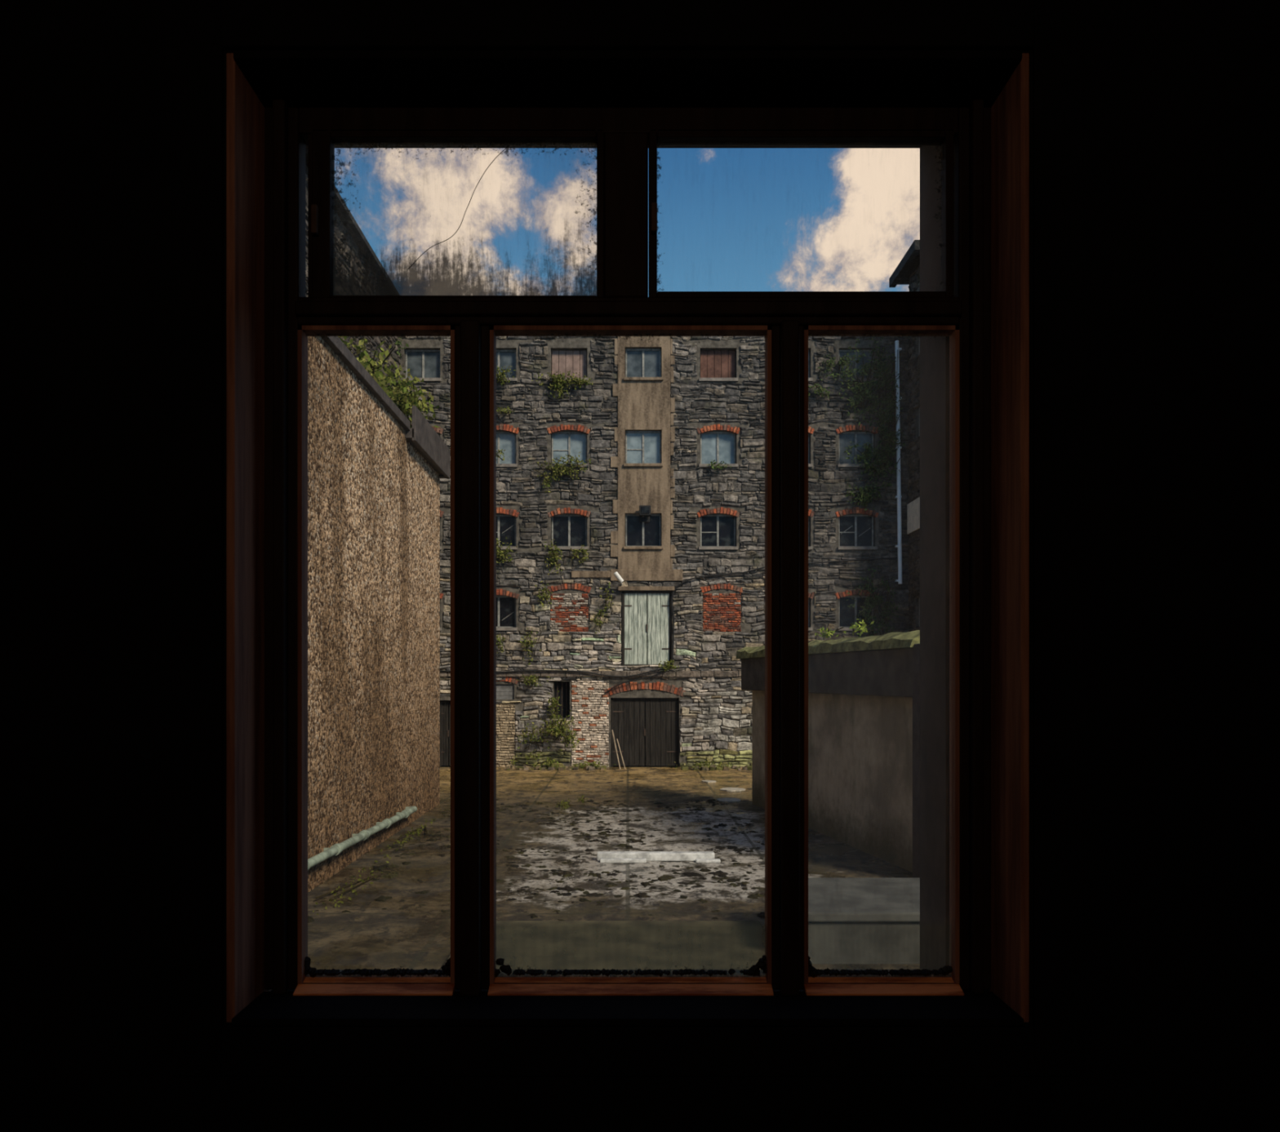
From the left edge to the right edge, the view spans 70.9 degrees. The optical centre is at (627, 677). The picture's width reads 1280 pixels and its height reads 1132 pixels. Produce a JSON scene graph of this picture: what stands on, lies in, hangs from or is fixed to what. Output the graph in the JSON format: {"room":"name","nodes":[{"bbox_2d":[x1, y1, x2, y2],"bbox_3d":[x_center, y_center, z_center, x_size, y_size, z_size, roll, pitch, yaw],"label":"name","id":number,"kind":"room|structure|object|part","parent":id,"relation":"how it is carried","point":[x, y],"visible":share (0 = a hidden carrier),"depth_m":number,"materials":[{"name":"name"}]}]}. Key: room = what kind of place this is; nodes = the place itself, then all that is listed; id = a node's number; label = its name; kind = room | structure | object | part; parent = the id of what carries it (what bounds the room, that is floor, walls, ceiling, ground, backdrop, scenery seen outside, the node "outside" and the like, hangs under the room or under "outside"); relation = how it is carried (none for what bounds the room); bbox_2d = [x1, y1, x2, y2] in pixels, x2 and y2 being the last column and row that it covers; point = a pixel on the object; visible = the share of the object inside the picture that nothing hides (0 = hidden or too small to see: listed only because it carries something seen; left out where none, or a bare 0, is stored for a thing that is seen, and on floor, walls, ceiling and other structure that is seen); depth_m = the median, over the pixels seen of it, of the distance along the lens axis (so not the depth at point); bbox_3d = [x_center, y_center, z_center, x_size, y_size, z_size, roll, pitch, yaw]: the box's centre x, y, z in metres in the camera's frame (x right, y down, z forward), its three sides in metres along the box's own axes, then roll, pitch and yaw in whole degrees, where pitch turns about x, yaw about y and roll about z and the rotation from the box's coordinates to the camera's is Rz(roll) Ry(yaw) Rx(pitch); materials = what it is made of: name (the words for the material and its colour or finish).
{"room":"dark room","nodes":[
{"label":"dark room","id":0,"kind":"room"},
{"bbox_2d":[307,336,439,892],"bbox_3d":[-6.030,-0.925,12.900,3.140,8.050,16.800,0,0,0],"label":"wall","id":1,"kind":"structure","parent":0,"point":[374,500],"depth_m":15.26,"materials":[{"name":"brown concrete"}]},
{"bbox_2d":[307,806,417,870],"bbox_3d":[-4.335,2.518,12.552,0.266,0.399,11.108,0,0,0],"label":"drain pipe","id":2,"kind":"object","parent":1,"relation":"attached to","point":[337,848],"visible":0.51,"depth_m":14.15,"materials":[{"name":"grey metal"}]},
{"bbox_2d":[320,336,449,479],"bbox_3d":[-5.925,-5.100,12.950,3.350,0.700,17.100,0,0,0],"label":"stone coping","id":3,"kind":"object","parent":1,"relation":"on","point":[424,439],"visible":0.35,"depth_m":18.00},
{"bbox_2d":[307,764,919,969],"bbox_3d":[1.000,3.000,18.450,30.000,0.001,31.100,0,0,0],"label":"ground","id":4,"kind":"structure","parent":0,"point":[384,939],"depth_m":13.95,"materials":[{"name":"grey stone"}]},
{"bbox_2d":[306,148,400,387],"bbox_3d":[-9.650,-4.550,23.500,4.700,15.500,13.400,0,0,0],"label":"stone side wing","id":5,"kind":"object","parent":4,"relation":"on","point":[356,237],"visible":0.04,"depth_m":24.93},
{"bbox_2d":[312,795,588,915],"bbox_3d":[-3.511,2.922,16.529,2.396,0.270,11.407,0,0,15],"label":"weeds","id":6,"kind":"object","parent":4,"relation":"on","point":[566,804],"visible":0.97,"depth_m":13.76,"materials":[{"name":"green plant"}]},
{"bbox_2d":[307,799,764,923],"bbox_3d":[-0.803,2.969,16.491,6.889,0.062,11.120,0,0,0],"label":"cobblestones","id":7,"kind":"structure","parent":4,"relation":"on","point":[565,873],"depth_m":14.22,"materials":[{"name":"grey stone"}]},
{"bbox_2d":[443,352,721,764],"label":"wooden doors","id":8,"kind":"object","parent":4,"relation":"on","point":[558,353],"visible":0.02,"depth_m":31.00,"materials":[{"name":"grey wood"}]},
{"bbox_2d":[440,920,761,969],"bbox_3d":[-0.150,3.000,9.200,3.500,0.100,3.400,0,0,0],"label":"concrete apron","id":9,"kind":"object","parent":4,"relation":"on","point":[611,954],"visible":0.23,"depth_m":10.19,"materials":[{"name":"grey concrete"}]},
{"bbox_2d":[611,729,625,769],"bbox_3d":[-0.283,2.376,29.564,0.185,1.270,0.856,0,0,-24],"label":"poles","id":10,"kind":"object","parent":4,"relation":"on","point":[611,730],"visible":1,"depth_m":29.58,"materials":[{"name":"brown wood"}]},
{"bbox_2d":[508,659,733,769],"bbox_3d":[-0.219,1.250,29.479,7.384,3.714,0.941,0,0,0],"label":"shrubs","id":11,"kind":"object","parent":4,"relation":"on","point":[549,762],"depth_m":29.56,"materials":[{"name":"green plant"}]},
{"bbox_2d":[503,764,751,770],"bbox_3d":[0.312,2.930,29.344,8.718,0.139,0.875,0,0,0],"label":"rubble","id":12,"kind":"object","parent":4,"relation":"on","point":[525,767],"visible":0.86,"depth_m":29.12,"materials":[{"name":"stone"}]},
{"bbox_2d":[596,851,720,862],"bbox_3d":[0.500,2.935,14.660,2.000,0.130,0.320,0,0,0],"label":"kerb","id":13,"kind":"object","parent":4,"relation":"on","point":[602,856],"visible":1,"depth_m":14.65,"materials":[{"name":"grey concrete"}]},
{"bbox_2d":[702,780,745,802],"bbox_3d":[2.634,2.985,23.751,1.007,0.030,4.465,0,0,0],"label":"concrete patches","id":14,"kind":"object","parent":4,"relation":"on","point":[727,789],"visible":1,"depth_m":23.65},
{"bbox_2d":[751,690,912,872],"bbox_3d":[3.946,1.675,17.397,0.500,2.850,8.041,0,0,-11],"label":"wall","id":15,"kind":"structure","parent":4,"relation":"on","point":[860,747],"depth_m":15.69,"materials":[{"name":"grey concrete"}]},
{"bbox_2d":[741,647,912,697],"bbox_3d":[3.854,-0.075,17.532,0.730,0.750,8.341,0,0,-11],"label":"concrete beam","id":16,"kind":"structure","parent":15,"relation":"on","point":[886,672],"depth_m":15.40,"materials":[{"name":"grey concrete"}]},
{"bbox_2d":[735,630,919,658],"bbox_3d":[3.830,-0.594,17.578,0.915,0.288,8.441,0,0,-11],"label":"coping","id":17,"kind":"object","parent":16,"relation":"on","point":[891,640],"visible":0.57,"depth_m":15.27},
{"bbox_2d":[814,618,874,638],"bbox_3d":[3.931,-0.864,16.185,0.580,0.310,1.626,0,0,-17],"label":"weeds","id":18,"kind":"object","parent":17,"relation":"on","point":[859,628],"visible":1,"depth_m":15.68,"materials":[{"name":"green plant"}]},
{"bbox_2d":[808,877,919,964],"bbox_3d":[3.025,2.775,10.175,2.650,0.650,1.650,0,0,0],"label":"concrete slab","id":19,"kind":"object","parent":4,"relation":"on","point":[851,920],"visible":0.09,"depth_m":9.40,"materials":[{"name":"grey concrete"}]},
{"bbox_2d":[888,240,919,631],"bbox_3d":[11.575,-6.000,29.050,5.450,18.400,2.700,0,0,0],"label":"building","id":20,"kind":"structure","parent":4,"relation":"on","point":[907,272],"depth_m":29.33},
{"bbox_2d":[906,497,919,534],"bbox_3d":[9.300,-5.236,29.125,0.080,0.982,1.250,0,0,0],"label":"sign board","id":21,"kind":"object","parent":20,"relation":"attached to","point":[913,508],"visible":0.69,"depth_m":29.06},
{"bbox_2d":[912,643,919,877],"bbox_3d":[4.630,1.300,13.256,0.700,3.600,0.450,0,0,-11],"label":"pier","id":22,"kind":"object","parent":4,"relation":"on","point":[916,649],"visible":0.13,"depth_m":13.28,"materials":[{"name":"grey concrete"}]},
{"bbox_2d":[306,145,949,975],"bbox_3d":[0.000,0.400,2.360,5.200,5.400,0.200,0,0,0],"label":"wall","id":23,"kind":"structure","parent":0,"point":[934,352],"depth_m":2.35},
{"bbox_2d":[984,53,1029,1022],"bbox_3d":[0.903,-0.318,2.150,0.020,2.205,0.220,0,0,0],"label":"window reveal","id":24,"kind":"structure","parent":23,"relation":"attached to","point":[1010,112],"depth_m":2.09,"materials":[{"name":"brown wood"}]},
{"bbox_2d":[0,0,1279,1131],"bbox_3d":[0.000,-0.125,2.150,4.800,3.650,0.220,0,0,0],"label":"wall","id":25,"kind":"structure","parent":0,"point":[1182,97],"depth_m":2.04,"materials":[{"name":"black paint"}]},
{"bbox_2d":[226,53,271,1022],"bbox_3d":[-0.903,-0.318,2.150,0.020,2.205,0.220,0,0,0],"label":"trim","id":26,"kind":"structure","parent":25,"relation":"attached to","point":[245,112],"depth_m":2.08,"materials":[{"name":"brown wood"}]},
{"bbox_2d":[307,133,311,297],"bbox_3d":[-0.780,-1.133,2.228,0.010,0.405,0.045,0,0,0],"label":"bead","id":27,"kind":"object","parent":25,"relation":"attached to","point":[309,135],"visible":0.36,"depth_m":2.21,"materials":[{"name":"brown wood"}]},
{"bbox_2d":[305,333,450,977],"bbox_3d":[-0.612,-0.058,2.225,0.384,1.605,0.001,0,0,0],"label":"glass pane","id":28,"kind":"object","parent":25,"relation":"attached to","point":[328,335],"visible":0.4,"depth_m":2.23,"materials":[{"name":"clear glass"}]},
{"bbox_2d":[311,129,604,297],"bbox_3d":[-0.416,-1.130,2.209,0.717,0.430,0.058,0,0,0],"label":"window pane","id":29,"kind":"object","parent":25,"relation":"in","point":[414,281],"depth_m":2.23,"materials":[{"name":"clear glass"}]},
{"bbox_3d":[-0.416,-1.130,2.209,0.717,0.430,0.058,0,0,0],"label":"hopper window sash","id":30,"kind":"part","parent":29,"relation":"part of","materials":[{"name":"clear glass"}]},
{"bbox_2d":[408,142,513,269],"bbox_3d":[-0.411,-1.170,2.222,0.266,0.320,0.002,0,0,0],"label":"crack","id":31,"kind":"object","parent":29,"relation":"in","point":[513,142],"depth_m":2.22,"materials":[{"name":"grey glass"}]},
{"bbox_2d":[171,0,1084,1075],"bbox_3d":[0.000,-0.320,2.033,2.060,2.440,0.015,0,0,0],"label":"trim","id":32,"kind":"structure","parent":25,"relation":"attached to","point":[1054,1046],"depth_m":2.02,"materials":[{"name":"black paint"}]},
{"bbox_2d":[264,99,991,995],"bbox_3d":[0.000,-0.316,2.209,1.784,2.166,0.098,0,0,0],"label":"frame","id":33,"kind":"object","parent":25,"relation":"attached to","point":[625,301],"visible":0.88,"depth_m":2.19,"materials":[{"name":"brown wood"}]},
{"bbox_2d":[233,49,1022,108],"bbox_3d":[0.000,-1.410,2.145,1.786,0.020,0.230,0,0,0],"label":"window reveal","id":34,"kind":"structure","parent":25,"relation":"attached to","point":[302,78],"depth_m":2.10,"materials":[{"name":"black paint"}]},
{"bbox_2d":[231,991,1023,1026],"bbox_3d":[0.000,0.776,2.110,1.786,0.017,0.180,0,0,0],"label":"trim","id":35,"kind":"structure","parent":25,"relation":"attached to","point":[268,1009],"depth_m":2.06,"materials":[{"name":"black paint"}]},
{"bbox_2d":[297,325,959,983],"bbox_3d":[0.002,-0.056,2.219,1.620,1.612,0.042,0,0,0],"label":"beads","id":36,"kind":"object","parent":25,"relation":"attached to","point":[304,331],"visible":0.89,"depth_m":2.20},
{"bbox_2d":[293,975,964,995],"bbox_3d":[0.002,0.755,2.200,1.620,0.030,0.064,0,0,0],"label":"beads","id":37,"kind":"object","parent":25,"relation":"attached to","point":[302,989],"visible":0.81,"depth_m":2.19},
{"bbox_2d":[304,955,952,977],"bbox_3d":[0.000,0.713,2.219,1.614,0.065,0.010,0,0,0],"label":"crust","id":38,"kind":"object","parent":37,"relation":"on","point":[754,971],"visible":0.98,"depth_m":2.22,"materials":[{"name":"black soil"}]},
{"bbox_2d":[495,333,765,977],"bbox_3d":[0.007,-0.058,2.225,0.698,1.605,0.001,0,0,0],"label":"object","id":39,"kind":"object","parent":25,"relation":"attached to","point":[676,959],"visible":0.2,"depth_m":2.23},
{"bbox_2d":[648,129,953,297],"bbox_3d":[0.426,-1.135,2.209,0.748,0.420,0.058,0,0,0],"label":"window","id":40,"kind":"structure","parent":25,"relation":"in","point":[915,137],"depth_m":2.20,"materials":[{"name":"brown wood"}]},
{"bbox_2d":[657,142,942,291],"bbox_3d":[0.427,-1.135,2.225,0.717,0.390,0.001,0,0,0],"label":"grime","id":41,"kind":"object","parent":40,"relation":"attached to","point":[940,157],"depth_m":2.23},
{"bbox_2d":[808,333,951,977],"bbox_3d":[0.618,-0.058,2.225,0.380,1.605,0.001,0,0,0],"label":"glass pane","id":42,"kind":"object","parent":25,"relation":"attached to","point":[864,335],"visible":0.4,"depth_m":2.23,"materials":[{"name":"clear glass"}]},
{"bbox_2d":[399,336,909,767],"bbox_3d":[0.000,-4.450,30.225,24.000,15.300,0.450,0,0,0],"label":"wall","id":43,"kind":"structure","parent":0,"point":[580,343],"depth_m":30.00,"materials":[{"name":"grey stone"}]},
{"bbox_2d":[401,350,441,382],"bbox_3d":[-6.873,-10.445,30.075,1.300,1.127,0.330,0,0,0],"label":"casement window","id":44,"kind":"structure","parent":43,"relation":"in","point":[422,364],"depth_m":30.20,"materials":[{"name":"white paint"}]},
{"bbox_2d":[440,700,450,766],"bbox_3d":[-6.027,1.882,30.200,0.655,2.236,0.120,0,0,0],"label":"door","id":45,"kind":"structure","parent":43,"relation":"in","point":[448,732],"depth_m":30.18,"materials":[{"name":"wood"}]},
{"bbox_2d":[496,684,514,699],"bbox_3d":[-4.200,0.481,30.100,0.818,0.510,0.040,0,0,0],"label":"shutter","id":46,"kind":"object","parent":43,"relation":"attached to","point":[500,687],"visible":0.64,"depth_m":30.08,"materials":[{"name":"paint"}]},
{"bbox_2d":[496,595,517,631],"bbox_3d":[-4.336,-2.155,30.075,1.300,1.182,0.330,0,0,0],"label":"casement window","id":47,"kind":"structure","parent":43,"relation":"in","point":[505,605],"depth_m":30.20,"materials":[{"name":"glass"}]},
{"bbox_2d":[496,431,517,467],"bbox_3d":[-4.336,-7.636,30.075,1.300,1.236,0.330,0,0,0],"label":"casement window","id":48,"kind":"structure","parent":43,"relation":"in","point":[506,441],"depth_m":30.20,"materials":[{"name":"glass"}]},
{"bbox_2d":[496,514,517,550],"bbox_3d":[-4.336,-4.868,30.075,1.300,1.209,0.330,0,0,0],"label":"casement window","id":49,"kind":"structure","parent":43,"relation":"in","point":[505,524],"depth_m":30.20,"materials":[{"name":"black glass"}]},
{"bbox_2d":[496,350,517,382],"bbox_3d":[-4.336,-10.445,30.075,1.300,1.127,0.330,0,0,0],"label":"casement window","id":50,"kind":"structure","parent":43,"relation":"in","point":[504,358],"depth_m":30.20,"materials":[{"name":"grey glass"}]},
{"bbox_2d":[496,680,608,767],"bbox_3d":[-2.617,1.550,29.964,3.973,2.892,0.108,0,0,0],"label":"brickwork","id":51,"kind":"object","parent":43,"relation":"attached to","point":[586,716],"visible":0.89,"depth_m":29.98,"materials":[{"name":"brick"}]},
{"bbox_2d":[496,365,613,665],"bbox_3d":[-2.678,-5.380,29.762,4.462,9.935,0.515,0,0,0],"label":"ivy","id":52,"kind":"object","parent":43,"relation":"attached to","point":[554,553],"depth_m":29.76,"materials":[{"name":"green plant"}]},
{"bbox_2d":[554,681,569,718],"bbox_3d":[-2.209,0.750,30.259,0.546,1.227,0.142,0,0,0],"label":"slit window","id":53,"kind":"structure","parent":43,"relation":"in","point":[563,687],"depth_m":30.30,"materials":[{"name":"metal"}]},
{"bbox_2d":[549,514,588,550],"bbox_3d":[-1.964,-4.868,30.075,1.300,1.209,0.330,0,0,0],"label":"casement window","id":54,"kind":"structure","parent":43,"relation":"in","point":[568,531],"depth_m":30.20,"materials":[{"name":"glass"}]},
{"bbox_2d":[549,350,588,382],"bbox_3d":[-1.964,-10.435,30.065,1.300,1.107,0.310,0,0,0],"label":"casement window","id":55,"kind":"structure","parent":43,"relation":"in","point":[569,360],"depth_m":30.18,"materials":[{"name":"white paint"}]},
{"bbox_2d":[549,431,588,467],"bbox_3d":[-1.964,-7.636,30.075,1.300,1.236,0.330,0,0,0],"label":"casement window","id":56,"kind":"structure","parent":43,"relation":"in","point":[571,443],"depth_m":30.20,"materials":[{"name":"glass"}]},
{"bbox_2d":[440,671,741,677],"bbox_3d":[-1.887,-0.115,29.940,12.227,0.206,0.120,0,0,0],"label":"string course","id":57,"kind":"object","parent":43,"relation":"attached to","point":[665,673],"visible":0.72,"depth_m":29.88,"materials":[{"name":"stone"}]},
{"bbox_2d":[571,338,682,591],"bbox_3d":[-0.027,-7.087,29.915,3.709,8.393,0.170,0,0,0],"label":"render quoins","id":58,"kind":"object","parent":43,"relation":"attached to","point":[671,575],"visible":1,"depth_m":29.92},
{"bbox_2d":[639,505,650,522],"bbox_3d":[0.573,-5.427,29.755,0.382,0.491,0.390,0,0,0],"label":"floodlight","id":59,"kind":"object","parent":58,"relation":"attached to","point":[644,510],"visible":1,"depth_m":29.58,"materials":[{"name":"black metal"}]},
{"bbox_2d":[625,348,661,377],"bbox_3d":[0.518,-10.445,30.055,1.300,1.127,0.290,0,0,0],"label":"casement window","id":60,"kind":"structure","parent":43,"relation":"in","point":[639,362],"depth_m":30.11,"materials":[{"name":"glass"}]},
{"bbox_2d":[625,431,661,463],"bbox_3d":[0.518,-7.636,30.055,1.300,1.236,0.290,0,0,0],"label":"casement window","id":61,"kind":"structure","parent":43,"relation":"in","point":[641,446],"depth_m":30.11,"materials":[{"name":"glass"}]},
{"bbox_2d":[625,514,661,546],"bbox_3d":[0.518,-4.868,30.055,1.300,1.209,0.290,0,0,0],"label":"casement window","id":62,"kind":"structure","parent":43,"relation":"in","point":[637,533],"depth_m":30.11,"materials":[{"name":"black glass"}]},
{"bbox_2d":[617,336,670,569],"bbox_3d":[0.545,-7.823,29.955,1.745,8.554,0.090,0,0,0],"label":"panel","id":63,"kind":"object","parent":43,"relation":"attached to","point":[642,405],"depth_m":29.91,"materials":[{"name":"beige wood"}]},
{"bbox_2d":[610,697,679,767],"bbox_3d":[0.573,1.841,30.150,2.291,2.318,0.120,0,0,0],"label":"wooden double door","id":64,"kind":"structure","parent":43,"relation":"in","point":[669,706],"depth_m":30.13,"materials":[{"name":"wood"}]},
{"bbox_2d":[622,591,671,665],"bbox_3d":[0.641,-1.650,30.020,1.664,2.482,0.120,0,0,0],"label":"door","id":65,"kind":"structure","parent":43,"relation":"in","point":[642,626],"depth_m":30.00,"materials":[{"name":"wood"}]},
{"bbox_2d":[398,336,909,767],"bbox_3d":[0.600,-4.555,29.954,17.620,15.207,0.137,0,0,0],"label":"stonework","id":66,"kind":"object","parent":43,"relation":"attached to","point":[604,456],"visible":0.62,"depth_m":29.96,"materials":[{"name":"stone"}]},
{"bbox_2d":[395,337,408,358],"bbox_3d":[-8.129,-10.908,29.576,1.737,1.355,0.736,0,0,0],"label":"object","id":67,"kind":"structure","parent":66,"relation":"attached to","point":[398,342],"depth_m":29.59,"materials":[{"name":"green plant"}]},
{"bbox_2d":[516,690,580,757],"bbox_3d":[-2.629,1.545,29.492,2.294,2.231,0.878,0,0,0],"label":"shrubs","id":68,"kind":"object","parent":66,"relation":"attached to","point":[557,731],"depth_m":29.55,"materials":[{"name":"green plant"}]},
{"bbox_2d":[440,666,741,677],"bbox_3d":[-0.927,-0.178,29.820,10.638,0.357,0.097,0,0,0],"label":"cable","id":69,"kind":"object","parent":66,"relation":"attached to","point":[677,667],"visible":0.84,"depth_m":29.80,"materials":[{"name":"black rubber"}]},
{"bbox_2d":[613,571,623,585],"bbox_3d":[-0.244,-3.287,29.681,0.264,0.404,0.526,0,0,35],"label":"security camera","id":70,"kind":"object","parent":66,"relation":"attached to","point":[616,575],"visible":1,"depth_m":29.55,"materials":[{"name":"white plastic"}]},
{"bbox_2d":[604,666,672,694],"bbox_3d":[0.340,0.081,29.830,2.283,0.961,0.109,0,0,1],"label":"cable","id":71,"kind":"object","parent":66,"relation":"attached to","point":[670,666],"visible":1,"depth_m":29.79,"materials":[{"name":"black rubber"}]},
{"bbox_2d":[671,557,904,665],"bbox_3d":[5.315,-2.194,29.880,7.755,3.626,0.052,0,0,0],"label":"cable","id":72,"kind":"object","parent":66,"relation":"attached to","point":[682,583],"visible":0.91,"depth_m":29.86,"materials":[{"name":"black rubber"}]},
{"bbox_2d":[894,340,902,584],"bbox_3d":[9.000,-7.146,29.864,0.235,8.074,0.173,0,0,0],"label":"downpipe","id":73,"kind":"object","parent":66,"relation":"attached to","point":[899,496],"visible":1,"depth_m":29.79,"materials":[{"name":"grey plastic"}]},
{"bbox_2d":[698,514,737,550],"bbox_3d":[3.027,-4.868,30.075,1.300,1.209,0.330,0,0,0],"label":"casement window","id":74,"kind":"structure","parent":43,"relation":"in","point":[717,531],"depth_m":30.20,"materials":[{"name":"glass"}]},
{"bbox_2d":[698,350,737,382],"bbox_3d":[3.027,-10.435,30.065,1.300,1.107,0.310,0,0,0],"label":"casement window","id":75,"kind":"structure","parent":43,"relation":"in","point":[728,357],"depth_m":30.18,"materials":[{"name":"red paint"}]},
{"bbox_2d":[698,431,737,467],"bbox_3d":[3.027,-7.636,30.075,1.300,1.236,0.330,0,0,0],"label":"casement window","id":76,"kind":"structure","parent":43,"relation":"in","point":[719,446],"depth_m":30.20,"materials":[{"name":"glass"}]},
{"bbox_2d":[706,352,902,637],"bbox_3d":[5.832,-5.820,29.782,6.435,9.986,0.568,0,0,0],"label":"ivy","id":77,"kind":"object","parent":43,"relation":"attached to","point":[870,599],"visible":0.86,"depth_m":29.76,"materials":[{"name":"green plant"}]},
{"bbox_2d":[808,516,813,550],"bbox_3d":[5.509,-4.868,30.075,1.300,1.209,0.330,0,0,0],"label":"casement window","id":78,"kind":"structure","parent":43,"relation":"in","point":[809,548],"depth_m":30.17,"materials":[{"name":"white paint"}]},
{"bbox_2d":[808,433,813,467],"bbox_3d":[5.509,-7.636,30.075,1.300,1.236,0.330,0,0,0],"label":"casement window","id":79,"kind":"structure","parent":43,"relation":"in","point":[810,465],"depth_m":30.17,"materials":[{"name":"white paint"}]},
{"bbox_2d":[808,350,813,382],"bbox_3d":[5.509,-10.445,30.075,1.300,1.127,0.330,0,0,0],"label":"casement window","id":80,"kind":"structure","parent":43,"relation":"in","point":[809,379],"depth_m":30.17,"materials":[{"name":"white paint"}]},
{"bbox_2d":[808,598,813,631],"bbox_3d":[5.509,-2.155,30.075,1.300,1.182,0.330,0,0,0],"label":"casement window","id":81,"kind":"structure","parent":43,"relation":"in","point":[809,628],"depth_m":30.17,"materials":[{"name":"white paint"}]},
{"bbox_2d":[837,514,877,550],"bbox_3d":[7.664,-4.868,30.075,1.300,1.209,0.330,0,0,0],"label":"casement window","id":82,"kind":"structure","parent":43,"relation":"in","point":[855,531],"depth_m":30.20,"materials":[{"name":"glass"}]},
{"bbox_2d":[837,595,877,631],"bbox_3d":[7.664,-2.155,30.075,1.300,1.182,0.330,0,0,0],"label":"casement window","id":83,"kind":"structure","parent":43,"relation":"in","point":[847,615],"depth_m":30.20,"materials":[{"name":"glass"}]},
{"bbox_2d":[837,350,877,382],"bbox_3d":[7.664,-10.445,30.075,1.300,1.127,0.330,0,0,0],"label":"casement window","id":84,"kind":"structure","parent":43,"relation":"in","point":[842,353],"depth_m":30.20,"materials":[{"name":"grey glass"}]},
{"bbox_2d":[837,431,877,467],"bbox_3d":[7.664,-7.636,30.075,1.300,1.236,0.330,0,0,0],"label":"casement window","id":85,"kind":"structure","parent":43,"relation":"in","point":[845,438],"depth_m":30.20,"materials":[{"name":"grey glass"}]},
{"bbox_2d":[835,336,911,511],"bbox_3d":[8.161,-8.452,29.766,2.638,5.882,0.596,0,0,0],"label":"ivy","id":86,"kind":"object","parent":43,"relation":"attached to","point":[872,397],"visible":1,"depth_m":29.74,"materials":[{"name":"green plant"}]},
{"bbox_3d":[-6.150,-5.000,12.850,2.900,0.100,16.700,0,0,0],"label":"flat roof","id":87,"kind":"structure","parent":0,"visible":0},
{"bbox_2d":[337,336,439,428],"bbox_3d":[-5.507,-6.015,18.306,2.521,1.918,5.493,0,0,8],"label":"shrub","id":88,"kind":"object","parent":87,"relation":"on","point":[404,402],"visible":0.37,"depth_m":18.72,"materials":[{"name":"green plant"}]}
]}

